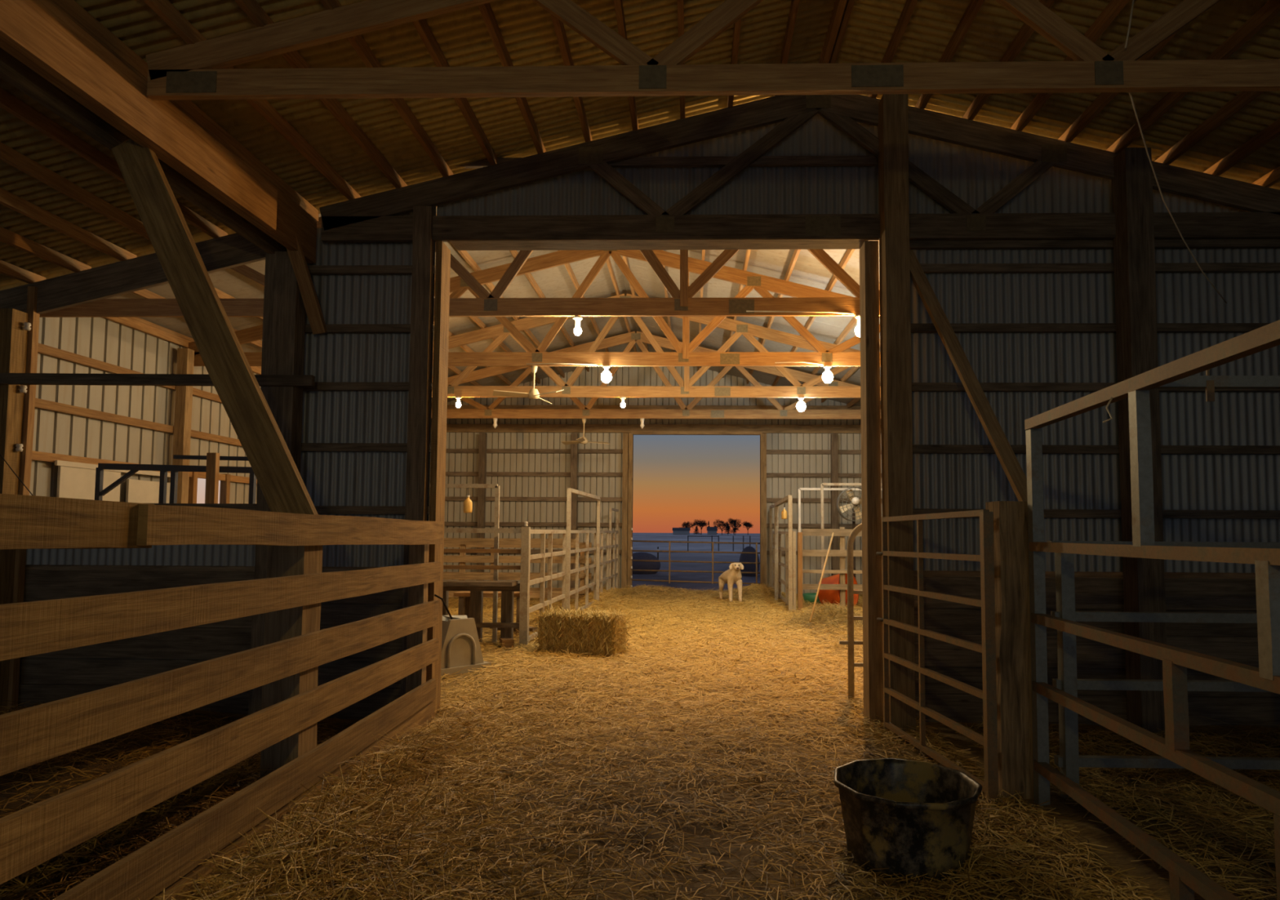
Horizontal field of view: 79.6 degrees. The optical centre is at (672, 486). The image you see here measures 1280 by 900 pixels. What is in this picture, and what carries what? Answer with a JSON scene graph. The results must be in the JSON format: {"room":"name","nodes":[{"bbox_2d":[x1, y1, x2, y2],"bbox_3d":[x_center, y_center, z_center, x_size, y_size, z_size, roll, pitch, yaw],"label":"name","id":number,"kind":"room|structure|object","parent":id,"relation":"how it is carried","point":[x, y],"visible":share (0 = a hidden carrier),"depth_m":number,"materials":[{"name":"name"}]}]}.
{"room":"barn interior","nodes":[
{"label":"barn interior","id":0,"kind":"room"},
{"bbox_2d":[29,317,261,503],"bbox_3d":[-7.176,0.050,12.700,0.135,4.320,12.490,0,-3,1],"label":"wall","id":1,"kind":"structure","parent":0,"point":[91,424],"depth_m":9.98,"materials":[{"name":"metal"}]},
{"bbox_2d":[54,460,170,503],"bbox_3d":[-7.154,0.829,9.943,0.050,2.140,2.200,0,-3,1],"label":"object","id":2,"kind":"structure","parent":1,"relation":"in","point":[75,480],"depth_m":9.49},
{"bbox_2d":[187,471,198,503],"bbox_3d":[-7.170,0.934,11.375,0.100,2.360,0.090,0,-3,1],"label":"trim","id":3,"kind":"structure","parent":1,"relation":"attached to","point":[193,483],"depth_m":11.39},
{"bbox_2d":[219,474,231,503],"bbox_3d":[-7.150,0.982,12.188,0.100,2.360,0.090,0,-3,1],"label":"trim","id":4,"kind":"structure","parent":1,"relation":"attached to","point":[224,485],"depth_m":12.20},
{"bbox_2d":[106,209,880,409],"bbox_3d":[-0.878,-2.825,12.819,12.904,1.684,12.590,0,-3,1],"label":"ceiling","id":5,"kind":"structure","parent":0,"point":[802,267],"depth_m":12.89,"materials":[{"name":"wood"}]},
{"bbox_2d":[39,217,879,317],"bbox_3d":[-0.980,-2.846,8.611,12.548,1.887,0.062,0,-3,1],"label":"roof truss","id":6,"kind":"object","parent":5,"relation":"attached to","point":[682,303],"visible":0.23,"depth_m":8.55,"materials":[{"name":"wood"}]},
{"bbox_2d":[573,315,582,335],"bbox_3d":[-1.064,-1.796,8.599,0.110,0.212,0.107,0,-3,1],"label":"globe lamp","id":7,"kind":"object","parent":6,"relation":"hanging from","point":[577,331],"visible":1,"depth_m":8.57,"materials":[{"name":"white glass"}]},
{"bbox_2d":[573,315,582,328],"bbox_3d":[-1.064,-1.837,8.602,0.110,0.128,0.107,0,-3,1],"label":"socket","id":8,"kind":"object","parent":7,"relation":"attached to","point":[577,318],"depth_m":8.57,"materials":[{"name":"white ceramic"}]},
{"bbox_2d":[746,311,860,337],"bbox_3d":[1.474,-1.798,8.498,1.320,0.287,0.114,0,-3,1],"label":"globe lamp","id":9,"kind":"object","parent":6,"relation":"hanging from","point":[857,330],"visible":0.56,"depth_m":8.46,"materials":[{"name":"white glass"}]},
{"bbox_2d":[854,314,860,325],"bbox_3d":[2.074,-1.827,8.486,0.110,0.128,0.107,0,-3,1],"label":"socket","id":10,"kind":"object","parent":9,"relation":"attached to","point":[857,317],"depth_m":8.46,"materials":[{"name":"white ceramic"}]},
{"bbox_2d":[185,249,880,366],"bbox_3d":[-0.917,-2.692,11.195,12.548,1.887,0.062,0,-3,1],"label":"roof truss","id":11,"kind":"object","parent":5,"relation":"attached to","point":[684,355],"visible":0.47,"depth_m":11.15,"materials":[{"name":"wood"}]},
{"bbox_2d":[492,365,564,404],"bbox_3d":[-2.058,-1.509,11.262,1.062,0.480,1.008,0,-3,1],"label":"ceiling fan","id":12,"kind":"object","parent":11,"relation":"hanging from","point":[533,393],"visible":1,"depth_m":11.10,"materials":[{"name":"beige paint"}]},
{"bbox_2d":[526,363,595,364],"label":"cable","id":13,"kind":"object","parent":11,"relation":"hanging from","point":[530,363],"depth_m":11.13,"materials":[{"name":"white plastic"}]},
{"bbox_2d":[600,365,611,383],"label":"globe lamp","id":14,"kind":"object","parent":11,"relation":"hanging from","point":[606,376],"depth_m":11.09,"materials":[{"name":"white glass"}]},
{"bbox_2d":[774,361,833,383],"bbox_3d":[1.896,-1.642,11.074,0.840,0.310,0.152,0,-3,1],"label":"globe lamp","id":15,"kind":"object","parent":11,"relation":"hanging from","point":[827,377],"visible":1,"depth_m":11.03,"materials":[{"name":"white glass"}]},
{"bbox_2d":[431,331,880,419],"bbox_3d":[-0.792,-2.385,16.391,12.548,1.887,0.050,0,-3,1],"label":"roof truss","id":16,"kind":"object","parent":5,"relation":"attached to","point":[632,338],"visible":0.62,"depth_m":16.34,"materials":[{"name":"wood"}]},
{"bbox_2d":[560,418,609,444],"bbox_3d":[-1.896,-1.181,16.288,1.076,0.540,0.942,0,-3,1],"label":"ceiling fan","id":17,"kind":"object","parent":16,"relation":"hanging from","point":[584,440],"visible":1,"depth_m":16.41,"materials":[{"name":"beige paint"}]},
{"bbox_2d":[431,293,880,398],"bbox_3d":[-0.855,-2.539,13.790,12.548,1.887,0.062,0,-3,1],"label":"roof truss","id":18,"kind":"object","parent":5,"relation":"attached to","point":[685,389],"visible":0.53,"depth_m":13.74,"materials":[{"name":"wood"}]},
{"bbox_2d":[796,397,805,412],"bbox_3d":[2.288,-1.455,13.659,0.170,0.258,0.162,0,-3,1],"label":"globe lamp","id":19,"kind":"object","parent":18,"relation":"hanging from","point":[801,406],"visible":1,"depth_m":13.61,"materials":[{"name":"white glass"}]},
{"bbox_2d":[0,113,1279,727],"bbox_3d":[-0.906,-0.639,6.248,12.680,5.054,0.212,0,-3,1],"label":"wall partition","id":20,"kind":"structure","parent":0,"point":[1033,321],"depth_m":6.21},
{"bbox_2d":[0,0,316,263],"bbox_3d":[-3.167,-2.298,1.535,0.344,0.366,9.640,0,-3,1],"label":"beam","id":21,"kind":"structure","parent":20,"relation":"attached to","point":[46,54],"depth_m":4.25,"materials":[{"name":"wood"}]},
{"bbox_2d":[111,138,318,515],"bbox_3d":[-2.544,-0.875,4.234,1.444,2.354,0.096,-1,-3,14],"label":"brace","id":22,"kind":"object","parent":21,"relation":"attached to","point":[278,477],"visible":0.85,"depth_m":4.20,"materials":[{"name":"brown wood"}]},
{"bbox_2d":[284,193,326,334],"bbox_3d":[-2.961,-1.754,6.094,0.115,1.012,0.515,-1,-4,22],"label":"brace","id":23,"kind":"object","parent":21,"relation":"attached to","point":[313,308],"visible":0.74,"depth_m":6.13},
{"bbox_2d":[426,240,450,715],"bbox_3d":[-1.913,-0.071,6.253,0.050,3.860,0.220,0,-3,1],"label":"trim","id":24,"kind":"structure","parent":20,"relation":"attached to","point":[442,303],"depth_m":6.23,"materials":[{"name":"brown wood"}]},
{"bbox_2d":[448,239,868,250],"bbox_3d":[-0.118,-2.006,6.314,3.400,0.035,0.220,0,-3,1],"label":"trim","id":25,"kind":"structure","parent":20,"relation":"attached to","point":[668,244],"depth_m":6.31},
{"bbox_2d":[319,94,1279,242],"bbox_3d":[1.182,-2.625,6.217,8.148,1.267,0.050,0,-3,1],"label":"roof truss","id":26,"kind":"object","parent":20,"relation":"attached to","point":[372,218],"visible":0.96,"depth_m":6.20,"materials":[{"name":"wood"}]},
{"bbox_2d":[859,240,883,725],"bbox_3d":[1.601,-0.056,6.188,0.110,3.860,0.200,0,-3,1],"label":"trim","id":27,"kind":"structure","parent":20,"relation":"attached to","point":[872,582],"depth_m":6.11,"materials":[{"name":"wood"}]},
{"bbox_2d":[0,0,1279,290],"bbox_3d":[-1.050,-2.633,1.334,12.782,2.138,10.300,0,-3,1],"label":"ceiling","id":28,"kind":"structure","parent":0,"point":[67,205],"depth_m":5.43,"materials":[{"name":"wood"}]},
{"bbox_2d":[145,0,1279,100],"bbox_3d":[1.134,-2.764,4.212,8.136,1.228,0.050,0,-3,1],"label":"roof truss","id":29,"kind":"object","parent":28,"relation":"attached to","point":[196,71],"visible":1,"depth_m":4.20,"materials":[{"name":"wood"}]},
{"bbox_2d":[1124,0,1134,48],"bbox_3d":[2.440,-2.472,4.096,0.059,0.268,0.009,0,-3,1],"label":"cable","id":30,"kind":"object","parent":29,"relation":"hanging from","point":[1132,4],"visible":1,"depth_m":4.09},
{"bbox_2d":[1128,92,1226,303],"bbox_3d":[3.096,-1.724,4.708,1.674,0.905,0.064,3,-4,-40],"label":"cable","id":31,"kind":"object","parent":29,"relation":"hanging from","point":[1130,93],"visible":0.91,"depth_m":4.63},
{"bbox_2d":[0,586,1279,899],"bbox_3d":[-0.999,1.739,6.509,13.100,0.359,25.150,0,-3,1],"label":"floor","id":32,"kind":"structure","parent":0,"point":[1122,856],"depth_m":3.99,"materials":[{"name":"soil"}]},
{"bbox_2d":[0,308,29,711],"bbox_3d":[-5.413,0.201,6.173,0.177,3.268,0.178,0,-3,1],"label":"timber post","id":33,"kind":"object","parent":32,"relation":"on","point":[13,337],"visible":0.61,"depth_m":6.17,"materials":[{"name":"brown wood"}]},
{"bbox_2d":[0,453,33,495],"bbox_3d":[-5.211,-0.140,6.045,0.443,0.515,0.007,0,-3,1],"label":"cable","id":34,"kind":"object","parent":33,"relation":"attached to","point":[0,454],"visible":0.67,"depth_m":6.04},
{"bbox_2d":[23,322,31,330],"bbox_3d":[-5.284,-1.310,6.277,0.050,0.060,0.048,0,-3,1],"label":"insulator","id":35,"kind":"object","parent":33,"relation":"attached to","point":[27,325],"visible":1,"depth_m":6.26,"materials":[{"name":"white ceramic"}]},
{"bbox_2d":[7,286,39,711],"bbox_3d":[-5.320,0.091,6.274,0.071,3.500,0.069,0,-3,1],"label":"timber post","id":36,"kind":"object","parent":32,"relation":"on","point":[32,297],"visible":0.59,"depth_m":6.29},
{"bbox_2d":[94,454,256,503],"bbox_3d":[-4.945,0.800,7.685,1.612,2.256,0.245,0,-3,1],"label":"frame","id":37,"kind":"object","parent":32,"relation":"on","point":[100,492],"visible":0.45,"depth_m":7.63,"materials":[{"name":"metal"}]},
{"bbox_2d":[0,700,359,896],"bbox_3d":[-3.658,1.487,3.540,3.405,0.452,4.916,0,-3,1],"label":"straw","id":38,"kind":"object","parent":32,"relation":"on","point":[324,734],"visible":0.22,"depth_m":4.35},
{"bbox_2d":[172,348,194,503],"bbox_3d":[-7.064,0.060,10.992,0.157,4.100,0.160,0,-3,1],"label":"timber post","id":39,"kind":"object","parent":32,"relation":"on","point":[185,357],"visible":0.44,"depth_m":11.00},
{"bbox_2d":[204,453,219,503],"bbox_3d":[-4.461,0.793,7.375,0.097,2.238,0.060,0,-3,1],"label":"post","id":40,"kind":"object","parent":32,"relation":"on","point":[212,459],"visible":0.36,"depth_m":7.40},
{"bbox_2d":[0,493,452,899],"bbox_3d":[-1.883,0.862,2.523,0.359,1.657,7.056,0,-3,0],"label":"fence","id":41,"kind":"object","parent":32,"relation":"on","point":[284,731],"visible":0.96,"depth_m":2.96,"materials":[{"name":"brown wood"}]},
{"bbox_2d":[248,251,307,715],"bbox_3d":[-3.131,-0.017,6.099,0.268,3.720,0.168,0,-3,1],"label":"timber post","id":42,"kind":"object","parent":32,"relation":"on","point":[283,333],"visible":0.44,"depth_m":6.08,"materials":[{"name":"wood"}]},
{"bbox_2d":[0,373,315,386],"bbox_3d":[-4.440,-0.847,6.079,3.220,0.105,0.050,0,-3,1],"label":"rail","id":43,"kind":"object","parent":42,"relation":"attached to","point":[15,379],"visible":1,"depth_m":6.05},
{"bbox_2d":[0,665,657,899],"bbox_3d":[-1.651,1.490,4.105,2.783,0.548,7.473,1,-3,-10],"label":"bedding","id":44,"kind":"object","parent":32,"relation":"on","point":[37,889],"visible":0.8,"depth_m":3.15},
{"bbox_2d":[400,205,434,696],"bbox_3d":[-2.041,-0.214,6.135,0.157,4.128,0.079,0,-3,1],"label":"timber post","id":45,"kind":"object","parent":32,"relation":"on","point":[423,244],"visible":0.67,"depth_m":6.14,"materials":[{"name":"wood"}]},
{"bbox_2d":[429,484,499,643],"bbox_3d":[-3.224,1.018,9.938,1.930,2.105,0.050,0,-3,1],"label":"arch frame","id":46,"kind":"object","parent":32,"relation":"on","point":[446,486],"visible":0.24,"depth_m":9.92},
{"bbox_2d":[463,488,472,513],"bbox_3d":[-2.662,0.174,9.974,0.116,0.340,0.116,0,-3,1],"label":"plastic jug","id":47,"kind":"object","parent":46,"relation":"hanging from","point":[468,504],"visible":1,"depth_m":9.93,"materials":[{"name":"yellow plastic"}]},
{"bbox_2d":[440,616,491,676],"bbox_3d":[-2.695,1.697,8.448,1.390,0.560,0.720,-3,-5,43],"label":"trough","id":48,"kind":"object","parent":32,"relation":"on","point":[460,645],"visible":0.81,"depth_m":8.01,"materials":[{"name":"grey plastic"}]},
{"bbox_2d":[442,615,467,622],"bbox_3d":[-2.635,1.713,8.539,0.641,0.540,0.540,1,-3,-9],"label":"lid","id":49,"kind":"object","parent":48,"relation":"on","point":[444,619],"visible":0.06,"depth_m":8.52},
{"bbox_2d":[442,528,520,643],"bbox_3d":[-3.296,1.292,9.697,2.750,1.530,0.450,0,-3,1],"label":"wooden bench","id":50,"kind":"object","parent":32,"relation":"on","point":[477,588],"visible":0.29,"depth_m":9.78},
{"bbox_2d":[476,432,487,581],"bbox_3d":[-4.651,0.637,18.652,0.160,3.880,0.157,0,-3,1],"label":"timber post","id":51,"kind":"object","parent":32,"relation":"on","point":[482,436],"visible":0.54,"depth_m":18.63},
{"bbox_2d":[453,591,532,635],"bbox_3d":[-2.499,1.797,10.675,1.000,0.645,0.400,0,-3,1],"label":"wooden bench","id":52,"kind":"object","parent":32,"relation":"on","point":[464,609],"visible":0.33,"depth_m":10.51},
{"bbox_2d":[499,638,514,648],"bbox_3d":[-2.096,1.993,9.681,0.150,0.130,0.220,2,-4,-21],"label":"wood block","id":53,"kind":"object","parent":32,"relation":"on","point":[508,642],"visible":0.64,"depth_m":9.59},
{"bbox_2d":[443,537,575,598],"bbox_3d":[-4.316,1.655,14.075,5.100,1.410,0.120,0,-3,1],"label":"fence","id":54,"kind":"object","parent":32,"relation":"on","point":[462,558],"visible":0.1,"depth_m":14.00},
{"bbox_2d":[440,591,592,706],"bbox_3d":[-4.305,2.118,12.406,5.274,0.250,12.244,0,-3,1],"label":"straw","id":55,"kind":"object","parent":32,"relation":"on","point":[485,599],"visible":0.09,"depth_m":11.71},
{"bbox_2d":[443,542,591,599],"bbox_3d":[-4.263,1.835,16.267,5.100,1.310,0.120,0,-3,1],"label":"fence","id":56,"kind":"object","parent":32,"relation":"on","point":[582,560],"visible":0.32,"depth_m":16.19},
{"bbox_2d":[519,527,530,648],"bbox_3d":[-1.870,1.290,9.707,0.109,1.550,0.109,0,-3,1],"label":"timber post","id":57,"kind":"object","parent":32,"relation":"on","point":[525,531],"visible":0.91,"depth_m":9.66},
{"bbox_2d":[528,529,566,640],"bbox_3d":[-1.779,1.378,10.909,0.057,1.518,2.408,0,-3,3],"label":"panel","id":58,"kind":"object","parent":32,"relation":"on","point":[549,554],"visible":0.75,"depth_m":11.00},
{"bbox_2d":[569,433,577,588],"bbox_3d":[-2.400,0.646,18.599,0.163,3.880,0.160,0,-3,1],"label":"timber post","id":59,"kind":"object","parent":32,"relation":"on","point":[574,447],"visible":0.54,"depth_m":18.57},
{"bbox_2d":[532,603,632,659],"bbox_3d":[-1.086,1.810,9.379,1.210,0.738,0.711,-1,-4,16],"label":"hay bale","id":60,"kind":"object","parent":32,"relation":"on","point":[596,633],"visible":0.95,"depth_m":9.17},
{"bbox_2d":[565,488,600,610],"bbox_3d":[-1.556,1.206,13.594,0.062,2.180,3.064,0,-3,3],"label":"arch frame","id":61,"kind":"object","parent":32,"relation":"on","point":[570,491],"visible":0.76,"depth_m":12.13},
{"bbox_2d":[569,530,596,612],"bbox_3d":[-1.617,1.539,13.601,0.052,1.515,2.952,0,-3,3],"label":"panel","id":62,"kind":"object","parent":32,"relation":"on","point":[588,548],"visible":0.71,"depth_m":13.64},
{"bbox_2d":[593,530,618,599],"bbox_3d":[-1.425,1.729,16.791,0.052,1.515,3.404,0,-3,3],"label":"panel","id":63,"kind":"object","parent":32,"relation":"on","point":[607,562],"visible":0.71,"depth_m":16.67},
{"bbox_2d":[608,507,618,589],"bbox_3d":[-1.365,1.532,17.778,0.052,2.025,1.252,0,-3,3],"label":"arch frame","id":64,"kind":"object","parent":32,"relation":"on","point":[611,509],"visible":0.76,"depth_m":17.21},
{"bbox_2d":[157,706,1163,899],"bbox_3d":[0.000,1.600,3.614,3.978,0.297,5.269,0,-3,1],"label":"straw","id":65,"kind":"object","parent":32,"relation":"on","point":[1056,883],"visible":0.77,"depth_m":3.96,"materials":[{"name":"plant"}]},
{"bbox_2d":[833,758,982,883],"bbox_3d":[1.088,1.557,3.592,0.671,0.366,0.671,0,-3,1],"label":"tub","id":66,"kind":"object","parent":65,"relation":"on","point":[904,817],"visible":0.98,"depth_m":3.39,"materials":[{"name":"plastic"}]},
{"bbox_2d":[435,582,919,723],"bbox_3d":[0.067,2.059,12.219,4.181,0.399,12.440,0,-3,1],"label":"straw","id":67,"kind":"object","parent":32,"relation":"on","point":[756,608],"visible":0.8,"depth_m":8.13,"materials":[{"name":"plant"}]},
{"bbox_2d":[718,563,743,602],"bbox_3d":[1.234,2.003,16.118,0.329,0.817,1.138,1,-4,-16],"label":"dog","id":68,"kind":"object","parent":67,"relation":"on","point":[733,575],"visible":1,"depth_m":15.88},
{"bbox_2d":[632,540,759,585],"bbox_3d":[0.574,1.888,19.005,3.341,1.080,0.058,0,-3,1],"label":"gate","id":69,"kind":"object","parent":32,"relation":"on","point":[669,542],"visible":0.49,"depth_m":19.00,"materials":[{"name":"metal"}]},
{"bbox_2d":[769,504,778,593],"bbox_3d":[2.322,1.491,17.592,0.050,2.125,1.450,0,-3,1],"label":"arch frame","id":70,"kind":"object","parent":32,"relation":"on","point":[771,506],"visible":0.45,"depth_m":18.24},
{"bbox_2d":[774,495,792,611],"bbox_3d":[2.161,1.315,15.051,0.070,2.175,2.370,0,-3,1],"label":"arch frame","id":71,"kind":"object","parent":32,"relation":"on","point":[788,499],"visible":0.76,"depth_m":13.93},
{"bbox_2d":[772,531,795,611],"bbox_3d":[2.273,1.691,15.828,0.056,1.518,3.956,0,-3,2],"label":"panel","id":72,"kind":"object","parent":32,"relation":"on","point":[780,564],"visible":0.7,"depth_m":15.05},
{"bbox_2d":[797,532,802,610],"bbox_3d":[2.314,1.588,13.927,0.086,1.500,0.086,0,-3,1],"label":"timber post","id":73,"kind":"object","parent":32,"relation":"on","point":[799,534],"visible":0.91,"depth_m":13.89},
{"bbox_2d":[759,600,862,635],"bbox_3d":[2.428,2.050,12.342,2.418,0.443,2.678,-1,-4,22],"label":"pile","id":74,"kind":"object","parent":32,"relation":"on","point":[828,615],"visible":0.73,"depth_m":12.03,"materials":[{"name":"plant"}]},
{"bbox_2d":[808,532,834,622],"bbox_3d":[2.436,1.446,12.481,0.032,1.395,1.359,-1,-4,27],"label":"handle","id":75,"kind":"object","parent":74,"relation":"in","point":[833,534],"visible":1,"depth_m":12.43,"materials":[{"name":"brown wood"}]},
{"bbox_2d":[802,593,821,604],"bbox_3d":[2.829,2.240,15.134,0.540,0.225,0.540,0,-3,1],"label":"pan","id":76,"kind":"object","parent":32,"relation":"on","point":[811,597],"visible":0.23,"depth_m":14.96,"materials":[{"name":"plastic"}]},
{"bbox_2d":[761,582,863,688],"bbox_3d":[3.508,2.086,12.213,3.422,0.380,12.207,0,-3,1],"label":"straw","id":77,"kind":"object","parent":32,"relation":"on","point":[783,602],"visible":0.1,"depth_m":11.16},
{"bbox_2d":[801,527,862,608],"bbox_3d":[3.863,1.558,14.138,2.950,1.600,0.132,0,-3,1],"label":"fence","id":78,"kind":"object","parent":32,"relation":"on","point":[842,532],"visible":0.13,"depth_m":14.12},
{"bbox_2d":[830,433,839,576],"bbox_3d":[3.897,0.671,18.446,0.158,3.880,0.160,0,-3,1],"label":"timber post","id":79,"kind":"object","parent":32,"relation":"on","point":[833,437],"visible":0.72,"depth_m":18.41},
{"bbox_2d":[817,573,858,606],"bbox_3d":[3.126,1.969,14.584,0.584,0.734,0.740,-3,-5,43],"label":"tub","id":80,"kind":"object","parent":32,"relation":"on","point":[832,596],"visible":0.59,"depth_m":14.45,"materials":[{"name":"plastic"}]},
{"bbox_2d":[798,488,881,532],"bbox_3d":[3.607,1.248,15.872,1.995,2.422,0.045,0,-3,1],"label":"arch frame","id":81,"kind":"object","parent":32,"relation":"on","point":[799,489],"visible":0.26,"depth_m":15.92,"materials":[{"name":"white metal"}]},
{"bbox_2d":[836,487,862,577],"bbox_3d":[3.608,1.215,15.145,0.680,2.402,0.305,0,-3,1],"label":"fan","id":82,"kind":"object","parent":32,"relation":"on","point":[855,501],"visible":0.77,"depth_m":15.21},
{"bbox_2d":[820,483,881,578],"bbox_3d":[3.733,1.168,14.872,1.700,2.465,0.050,0,-3,1],"label":"arch frame","id":83,"kind":"object","parent":32,"relation":"on","point":[822,485],"visible":0.33,"depth_m":14.92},
{"bbox_2d":[839,523,883,702],"bbox_3d":[1.846,1.103,6.804,0.730,1.591,0.056,0,-3,1],"label":"gate","id":84,"kind":"object","parent":32,"relation":"on","point":[850,642],"visible":0.47,"depth_m":6.79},
{"bbox_2d":[877,93,915,733],"bbox_3d":[1.749,-0.621,6.001,0.198,4.968,0.197,0,-3,1],"label":"timber post","id":85,"kind":"object","parent":32,"relation":"on","point":[896,407],"visible":0.82,"depth_m":5.93,"materials":[{"name":"wood"}]},
{"bbox_2d":[909,249,1045,518],"bbox_3d":[2.078,-0.830,5.466,0.108,2.192,1.359,1,-4,-19],"label":"brace","id":86,"kind":"object","parent":85,"relation":"attached to","point":[1015,476],"visible":0.83,"depth_m":5.37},
{"bbox_2d":[985,501,1033,800],"bbox_3d":[1.911,0.938,4.326,0.210,1.701,0.201,0,-3,1],"label":"post","id":87,"kind":"object","parent":32,"relation":"on","point":[1011,536],"visible":0.6,"depth_m":4.24,"materials":[{"name":"brown wood"}]},
{"bbox_2d":[875,510,998,804],"bbox_3d":[1.675,0.977,5.037,0.073,1.602,1.661,1,-3,-6],"label":"gate","id":88,"kind":"object","parent":87,"relation":"attached to","point":[987,603],"visible":0.98,"depth_m":4.66,"materials":[{"name":"metal"}]},
{"bbox_2d":[955,715,1279,899],"bbox_3d":[3.538,1.588,3.397,3.186,0.327,4.982,0,-3,1],"label":"hay","id":89,"kind":"object","parent":32,"relation":"on","point":[1140,795],"visible":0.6,"depth_m":3.99},
{"bbox_2d":[1111,147,1166,736],"bbox_3d":[3.618,-0.385,5.943,0.204,4.510,0.205,0,-3,1],"label":"timber post","id":90,"kind":"object","parent":32,"relation":"on","point":[1134,251],"visible":0.67,"depth_m":5.91,"materials":[{"name":"wood"}]},
{"bbox_2d":[1024,320,1279,899],"bbox_3d":[1.842,0.566,2.260,0.070,2.158,3.872,0,-3,4],"label":"panel","id":91,"kind":"object","parent":32,"relation":"on","point":[1185,880],"visible":0.97,"depth_m":3.02,"materials":[{"name":"wood"}]},
{"bbox_2d":[1102,396,1112,422],"bbox_3d":[1.869,-0.336,3.282,0.056,0.132,0.007,0,-3,1],"label":"cable","id":92,"kind":"object","parent":91,"relation":"hanging from","point":[1111,398],"visible":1,"depth_m":3.28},
{"bbox_2d":[1155,375,1279,389],"bbox_3d":[3.457,-0.416,3.068,3.040,0.045,0.045,0,-3,1],"label":"bar","id":93,"kind":"object","parent":91,"relation":"attached to","point":[1221,382],"visible":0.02,"depth_m":3.08,"materials":[{"name":"metal"}]},
{"bbox_2d":[1205,369,1214,401],"bbox_3d":[2.157,-0.406,3.083,0.030,0.132,0.018,0,-3,1],"label":"tag","id":94,"kind":"object","parent":93,"relation":"hanging from","point":[1210,388],"visible":0.86,"depth_m":3.07,"materials":[{"name":"metal"}]},
{"bbox_2d":[1047,541,1279,799],"bbox_3d":[3.598,1.038,4.176,3.000,1.461,0.102,0,-3,1],"label":"panel","id":95,"kind":"object","parent":32,"relation":"on","point":[1068,761],"visible":0.66,"depth_m":4.18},
{"bbox_2d":[428,366,882,594],"bbox_3d":[-0.742,-0.346,18.794,12.600,5.901,0.165,0,-3,1],"label":"wall","id":96,"kind":"structure","parent":0,"point":[528,460],"depth_m":18.83,"materials":[{"name":"metal"}]},
{"bbox_2d":[621,433,633,588],"bbox_3d":[-1.101,0.649,18.696,0.245,3.900,0.220,0,-3,1],"label":"trim","id":97,"kind":"structure","parent":96,"relation":"attached to","point":[628,438],"depth_m":18.61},
{"bbox_2d":[631,431,762,435],"bbox_3d":[0.581,-1.302,18.751,3.200,0.080,0.120,0,-3,1],"label":"trim","id":98,"kind":"structure","parent":96,"relation":"attached to","point":[634,433],"depth_m":18.69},
{"bbox_2d":[760,433,766,586],"bbox_3d":[2.200,0.662,18.616,0.140,3.900,0.200,0,-3,1],"label":"trim","id":99,"kind":"structure","parent":96,"relation":"attached to","point":[763,436],"depth_m":18.54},
{"label":"outside","id":100,"kind":"structure","parent":0,"visible":0},
{"bbox_2d":[632,533,759,591],"bbox_3d":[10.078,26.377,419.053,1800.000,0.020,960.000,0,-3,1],"label":"field","id":101,"kind":"structure","parent":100,"point":[695,557],"depth_m":48.23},
{"bbox_2d":[632,552,660,574],"bbox_3d":[-1.150,2.866,27.915,1.430,0.935,1.100,0,-3,1],"label":"bale","id":102,"kind":"object","parent":101,"relation":"on","point":[637,556],"visible":0.52,"depth_m":27.50},
{"bbox_2d":[672,528,690,535],"bbox_3d":[4.180,21.664,369.372,8.600,3.400,6.600,0,-3,1],"label":"shed","id":103,"kind":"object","parent":101,"relation":"on","point":[675,531],"visible":0.96,"depth_m":366.42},
{"bbox_2d":[679,521,695,528],"bbox_3d":[8.051,21.655,399.577,9.684,7.226,8.058,0,-3,1],"label":"bare tree","id":104,"kind":"object","parent":101,"relation":"on","point":[687,525],"visible":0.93,"depth_m":399.30,"materials":[{"name":"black plant"}]},
{"bbox_2d":[693,519,707,534],"bbox_3d":[14.701,21.628,411.119,9.178,8.716,9.017,0,-3,1],"label":"bare tree","id":105,"kind":"object","parent":101,"relation":"on","point":[699,523],"visible":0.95,"depth_m":409.87,"materials":[{"name":"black plant"}]},
{"bbox_2d":[706,527,717,535],"bbox_3d":[18.935,21.475,369.028,5.000,3.900,5.000,0,-3,1],"label":"farmhouse","id":106,"kind":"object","parent":101,"relation":"on","point":[710,531],"visible":1,"depth_m":366.86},
{"bbox_2d":[687,535,750,551],"bbox_3d":[3.609,4.456,59.772,4.900,1.200,0.070,0,-3,1],"label":"fence","id":107,"kind":"object","parent":101,"relation":"on","point":[687,535],"visible":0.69,"depth_m":59.77,"materials":[{"name":"metal"}]},
{"bbox_2d":[713,518,729,534],"bbox_3d":[25.402,21.052,398.604,9.895,8.505,8.083,0,-3,1],"label":"bare tree","id":108,"kind":"object","parent":101,"relation":"on","point":[717,522],"visible":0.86,"depth_m":398.42,"materials":[{"name":"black plant"}]},
{"bbox_2d":[724,518,741,534],"bbox_3d":[32.295,21.250,407.915,9.409,9.286,10.037,0,-3,1],"label":"bare tree","id":109,"kind":"object","parent":101,"relation":"on","point":[733,522],"visible":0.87,"depth_m":408.97,"materials":[{"name":"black plant"}]},
{"bbox_2d":[741,521,752,535],"bbox_3d":[38.890,21.574,398.300,6.811,7.577,7.290,0,-3,1],"label":"bare tree","id":110,"kind":"object","parent":101,"relation":"on","point":[748,525],"visible":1,"depth_m":398.03,"materials":[{"name":"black plant"}]},
{"bbox_2d":[739,546,759,576],"bbox_3d":[2.683,2.725,26.829,0.720,1.260,0.900,0,-3,1],"label":"brush pile","id":111,"kind":"object","parent":101,"relation":"on","point":[744,557],"visible":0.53,"depth_m":26.48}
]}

